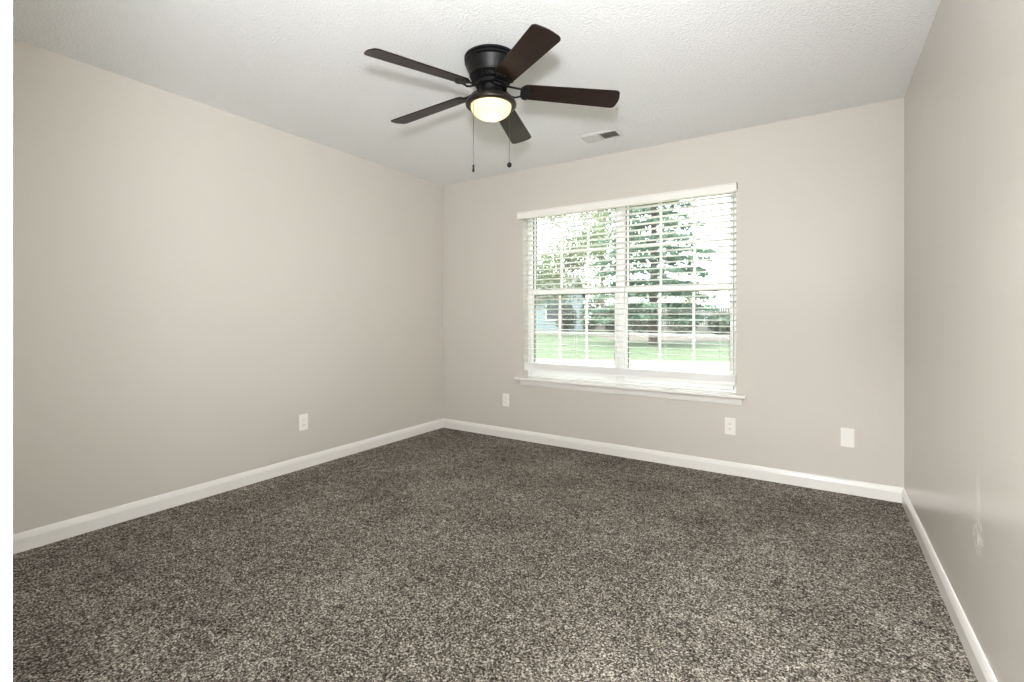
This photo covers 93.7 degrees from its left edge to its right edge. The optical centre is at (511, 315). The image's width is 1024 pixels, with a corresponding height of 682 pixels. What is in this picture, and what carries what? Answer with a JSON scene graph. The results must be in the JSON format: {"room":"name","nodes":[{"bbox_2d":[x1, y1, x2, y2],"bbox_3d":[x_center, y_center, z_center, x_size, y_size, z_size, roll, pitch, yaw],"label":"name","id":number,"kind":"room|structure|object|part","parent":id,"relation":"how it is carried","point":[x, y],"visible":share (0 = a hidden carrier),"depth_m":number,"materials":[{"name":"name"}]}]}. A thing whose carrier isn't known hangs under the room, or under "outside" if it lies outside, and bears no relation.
{"room":"empty bedroom","nodes":[
{"label":"empty bedroom","id":0,"kind":"room"},
{"bbox_2d":[13,39,442,533],"bbox_3d":[-1.737,-0.095,3.397,0.160,2.440,3.908,0,0,33],"label":"wall","id":1,"kind":"structure","parent":0,"point":[193,280],"depth_m":2.91,"materials":[{"name":"grey paint"}]},
{"bbox_2d":[13,418,442,553],"bbox_3d":[-1.676,1.080,3.330,0.014,0.090,3.633,0,0,33],"label":"baseboard","id":2,"kind":"structure","parent":1,"relation":"attached to","point":[44,535],"depth_m":2.90,"materials":[{"name":"white paint"}]},
{"bbox_2d":[299,413,307,430],"bbox_3d":[-1.540,0.785,3.547,0.008,0.118,0.072,0,0,33],"label":"wall outlet","id":3,"kind":"object","parent":1,"relation":"attached to","point":[303,419],"visible":1,"depth_m":3.54,"materials":[{"name":"white plastic"}]},
{"bbox_2d":[13,0,940,185],"bbox_3d":[-0.769,-1.415,1.392,3.959,0.200,6.228,0,0,33],"label":"ceiling","id":4,"kind":"structure","parent":0,"point":[680,70],"depth_m":2.47,"materials":[{"name":"white paint"}]},
{"bbox_2d":[364,24,619,171],"bbox_3d":[-0.149,-1.012,2.477,1.222,0.607,1.276,0,0,33],"label":"ceiling fan","id":5,"kind":"object","parent":4,"relation":"hanging from","point":[491,68],"visible":1,"depth_m":2.37,"materials":[{"name":"brown metal"}]},
{"bbox_3d":[-0.421,-1.134,2.186,0.502,0.006,0.132,-4,16,-40],"label":"blade","id":6,"kind":"part","parent":5,"relation":"part of","materials":[{"name":"brown wood"}]},
{"bbox_3d":[-0.459,-1.135,2.661,0.502,0.006,0.132,-3,11,31],"label":"blade","id":7,"kind":"part","parent":5,"relation":"part of","materials":[{"name":"brown wood"}]},
{"bbox_3d":[-0.190,-0.910,2.365,0.003,0.330,0.003,0,0,33],"label":"pull chain","id":8,"kind":"part","parent":5,"relation":"part of","materials":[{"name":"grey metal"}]},
{"bbox_3d":[-0.107,-1.039,2.450,0.207,0.070,0.207,0,0,33],"label":"lamp shade","id":9,"kind":"part","parent":5,"relation":"part of","materials":[{"name":"white glass"}]},
{"bbox_3d":[-0.014,-0.934,2.480,0.003,0.282,0.003,0,0,33],"label":"pull chain","id":10,"kind":"part","parent":5,"relation":"part of","materials":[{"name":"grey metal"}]},
{"bbox_3d":[0.001,-1.135,2.846,0.132,0.006,0.502,-13,-6,14],"label":"blade","id":11,"kind":"part","parent":5,"relation":"part of","materials":[{"name":"brown wood"}]},
{"bbox_3d":[0.048,-1.120,2.071,0.132,0.006,0.502,14,0,-23],"label":"blade","id":12,"kind":"part","parent":5,"relation":"part of","materials":[{"name":"brown wood"}]},
{"bbox_3d":[0.303,-1.134,2.473,0.502,0.006,0.132,3,-13,-3],"label":"blade","id":13,"kind":"part","parent":5,"relation":"part of","materials":[{"name":"brown wood"}]},
{"bbox_2d":[579,128,623,142],"bbox_3d":[0.651,-1.309,3.503,0.284,0.011,0.158,0,0,33],"label":"ceiling vent","id":14,"kind":"object","parent":4,"relation":"in","point":[612,133],"visible":1,"depth_m":3.49,"materials":[{"name":"white metal"}]},
{"bbox_2d":[13,428,977,681],"bbox_3d":[-0.769,1.195,1.392,3.959,0.140,6.228,0,0,33],"label":"floor","id":15,"kind":"structure","parent":0,"point":[442,554],"depth_m":2.03,"materials":[{"name":"carpet"}]},
{"bbox_2d":[536,359,729,373],"bbox_3d":[1.241,1.269,11.156,18.000,0.012,11.900,0,0,33],"label":"patio","id":16,"kind":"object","parent":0,"point":[720,366],"depth_m":12.50,"materials":[{"name":"concrete"}]},
{"bbox_2d":[536,328,729,360],"bbox_3d":[8.843,1.425,41.412,90.000,0.300,70.800,0,0,33],"label":"ground","id":17,"kind":"structure","parent":0,"point":[568,338],"depth_m":18.27,"materials":[{"name":"green plant"}]},
{"bbox_2d":[536,276,584,331],"bbox_3d":[2.013,-1.055,42.035,7.800,4.660,7.800,0,0,21],"label":"house","id":18,"kind":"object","parent":17,"relation":"on","point":[575,306],"visible":0.15,"depth_m":38.20,"materials":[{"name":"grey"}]},
{"bbox_3d":[3.199,-0.275,37.835,1.000,1.200,0.030,0,0,21],"label":"pane","id":19,"kind":"part","parent":18,"relation":"part of","materials":[{"name":"grey glass"}]},
{"bbox_2d":[554,305,577,331],"bbox_3d":[3.801,0.181,33.744,1.722,2.293,1.710,0,0,33],"label":"shrub","id":20,"kind":"object","parent":17,"relation":"on","point":[563,306],"visible":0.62,"depth_m":33.50,"materials":[{"name":"green plant"}]},
{"bbox_2d":[536,214,615,335],"bbox_3d":[3.216,-3.207,30.618,7.358,8.970,8.149,0,0,13],"label":"leafy tree","id":21,"kind":"object","parent":17,"relation":"on","point":[552,220],"visible":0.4,"depth_m":29.68,"materials":[{"name":"green plant"}]},
{"bbox_2d":[579,299,600,331],"bbox_3d":[5.865,-0.061,36.268,1.724,2.691,1.688,0,0,33],"label":"shrub","id":22,"kind":"object","parent":17,"relation":"on","point":[590,327],"visible":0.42,"depth_m":36.09,"materials":[{"name":"green plant"}]},
{"bbox_2d":[583,273,613,305],"bbox_3d":[11.085,-2.187,59.965,4.889,6.929,5.850,0,0,33],"label":"leafy tree","id":23,"kind":"object","parent":17,"relation":"on","point":[594,295],"visible":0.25,"depth_m":59.89,"materials":[{"name":"green plant"}]},
{"bbox_2d":[543,206,675,306],"bbox_3d":[8.814,-5.858,46.637,11.365,14.271,12.506,0,0,-36],"label":"leafy tree","id":24,"kind":"object","parent":17,"relation":"on","point":[600,214],"visible":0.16,"depth_m":45.51,"materials":[{"name":"green plant"}]},
{"bbox_2d":[578,201,729,344],"bbox_3d":[6.191,-4.849,21.466,6.726,12.252,5.622,0,0,-12],"label":"pine tree","id":25,"kind":"object","parent":17,"relation":"on","point":[689,269],"visible":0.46,"depth_m":20.80,"materials":[{"name":"green plant"}]},
{"bbox_2d":[592,308,729,333],"bbox_3d":[13.775,0.340,34.333,18.040,1.870,0.163,0,0,38],"label":"fence","id":26,"kind":"object","parent":17,"relation":"on","point":[725,310],"visible":0.09,"depth_m":35.52,"materials":[{"name":"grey wood"}]},
{"bbox_2d":[595,333,729,341],"bbox_3d":[8.487,1.270,29.923,13.167,0.010,11.500,0,0,33],"label":"mulch","id":27,"kind":"object","parent":17,"relation":"on","point":[607,337],"visible":0.43,"depth_m":26.99,"materials":[{"name":"brown plant"}]},
{"bbox_2d":[600,302,613,332],"bbox_3d":[7.171,0.103,34.308,1.883,2.357,1.877,0,0,33],"label":"shrub","id":28,"kind":"object","parent":27,"relation":"on","point":[611,312],"visible":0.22,"depth_m":34.07,"materials":[{"name":"green plant"}]},
{"bbox_2d":[629,298,648,332],"bbox_3d":[8.724,0.019,32.713,2.194,2.526,2.242,0,0,33],"label":"shrub","id":29,"kind":"object","parent":27,"relation":"on","point":[644,328],"visible":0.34,"depth_m":32.48,"materials":[{"name":"green plant"}]},
{"bbox_2d":[665,309,699,333],"bbox_3d":[11.261,0.214,31.661,2.294,2.140,2.323,0,0,33],"label":"shrub","id":30,"kind":"object","parent":27,"relation":"on","point":[678,311],"visible":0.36,"depth_m":31.44,"materials":[{"name":"green plant"}]},
{"bbox_2d":[706,312,729,334],"bbox_3d":[13.043,0.514,29.903,1.920,1.597,1.880,0,0,33],"label":"shrub","id":31,"kind":"object","parent":27,"relation":"on","point":[720,323],"visible":0.52,"depth_m":29.62,"materials":[{"name":"green plant"}]},
{"bbox_2d":[662,274,728,304],"bbox_3d":[16.150,-1.379,43.769,7.164,5.313,5.882,0,0,-6],"label":"leafy tree","id":32,"kind":"object","parent":17,"relation":"on","point":[708,292],"visible":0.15,"depth_m":43.33,"materials":[{"name":"green plant"}]},
{"bbox_2d":[443,98,903,487],"bbox_3d":[0.875,-0.095,3.943,3.639,2.440,0.160,0,0,33],"label":"wall","id":33,"kind":"structure","parent":0,"point":[820,197],"depth_m":3.30,"materials":[{"name":"grey paint"}]},
{"bbox_2d":[503,393,508,406],"bbox_3d":[-0.057,0.778,4.443,0.072,0.118,0.008,0,0,33],"label":"wall outlet","id":34,"kind":"object","parent":33,"relation":"attached to","point":[505,396],"visible":1,"depth_m":4.44,"materials":[{"name":"white plastic"}]},
{"bbox_2d":[528,208,620,382],"bbox_3d":[0.543,-0.184,4.221,0.884,1.506,0.085,0,0,33],"label":"window","id":35,"kind":"structure","parent":33,"relation":"in","point":[531,333],"depth_m":4.21,"materials":[{"name":"white plastic"}]},
{"bbox_3d":[0.534,0.148,4.207,0.812,0.777,0.028,0,0,33],"label":"sash","id":36,"kind":"part","parent":35,"relation":"part of","materials":[{"name":"white plastic"}]},
{"bbox_3d":[0.552,-0.558,4.235,0.812,0.731,0.027,0,0,33],"label":"sash","id":37,"kind":"part","parent":35,"relation":"part of","materials":[{"name":"glass"}]},
{"bbox_2d":[514,376,745,405],"bbox_3d":[0.853,0.591,3.883,1.893,0.076,0.148,0,0,33],"label":"trim","id":38,"kind":"structure","parent":33,"relation":"attached to","point":[708,396],"depth_m":3.76,"materials":[{"name":"white paint"}]},
{"bbox_2d":[443,418,902,502],"bbox_3d":[0.828,1.080,3.870,3.639,0.090,0.014,0,0,33],"label":"baseboard","id":39,"kind":"structure","parent":33,"relation":"attached to","point":[839,485],"depth_m":3.51,"materials":[{"name":"white paint"}]},
{"bbox_2d":[621,193,735,391],"bbox_3d":[1.286,-0.184,3.743,0.883,1.506,0.085,0,0,33],"label":"window","id":40,"kind":"structure","parent":33,"relation":"in","point":[624,380],"depth_m":3.72,"materials":[{"name":"white plastic"}]},
{"bbox_2d":[517,182,736,384],"bbox_3d":[0.834,-0.223,3.888,1.815,1.428,0.104,0,0,33],"label":"window blind","id":41,"kind":"object","parent":40,"relation":"attached to","point":[713,378],"visible":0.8,"depth_m":3.80,"materials":[{"name":"white plastic"}]},
{"bbox_3d":[0.862,0.456,3.900,1.755,0.070,0.051,0,0,33],"label":"rail","id":42,"kind":"part","parent":41,"relation":"part of","materials":[{"name":"white plastic"}]},
{"bbox_3d":[1.277,0.148,3.729,0.811,0.777,0.028,0,0,33],"label":"sash","id":43,"kind":"part","parent":40,"relation":"part of","materials":[{"name":"white plastic"}]},
{"bbox_3d":[1.295,-0.558,3.756,0.811,0.731,0.027,0,0,33],"label":"sash","id":44,"kind":"part","parent":40,"relation":"part of","materials":[{"name":"glass"}]},
{"bbox_2d":[725,417,735,434],"bbox_3d":[1.548,0.783,3.409,0.072,0.118,0.008,0,0,33],"label":"wall outlet","id":45,"kind":"object","parent":33,"relation":"attached to","point":[730,423],"visible":1,"depth_m":3.40,"materials":[{"name":"white plastic"}]},
{"bbox_2d":[841,428,853,447],"bbox_3d":[2.124,0.770,3.039,0.072,0.118,0.007,0,0,33],"label":"blank wall plate","id":46,"kind":"object","parent":33,"relation":"attached to","point":[847,434],"visible":1,"depth_m":3.04,"materials":[{"name":"white plastic"}]},
{"bbox_2d":[904,0,1023,681],"bbox_3d":[0.828,-0.095,0.363,0.160,2.440,6.228,0,0,33],"label":"wall","id":47,"kind":"structure","parent":0,"point":[964,97],"depth_m":1.61,"materials":[{"name":"paint"}]},
{"bbox_2d":[901,488,996,681],"bbox_3d":[1.376,1.080,1.375,0.014,0.090,3.613,0,0,33],"label":"baseboard","id":48,"kind":"structure","parent":47,"relation":"attached to","point":[983,672],"depth_m":1.79,"materials":[{"name":"white paint"}]},
{"bbox_3d":[-1.168,-0.095,0.773,3.639,2.440,0.115,0,0,33],"label":"wall","id":49,"kind":"structure","parent":0,"visible":0},
{"bbox_2d":[0,0,12,681],"bbox_3d":[-0.001,0.077,0.098,0.918,2.095,0.014,0,0,33],"label":"trim","id":50,"kind":"structure","parent":49,"relation":"attached to","point":[6,6],"depth_m":0.32,"materials":[{"name":"white paint"}]}
]}

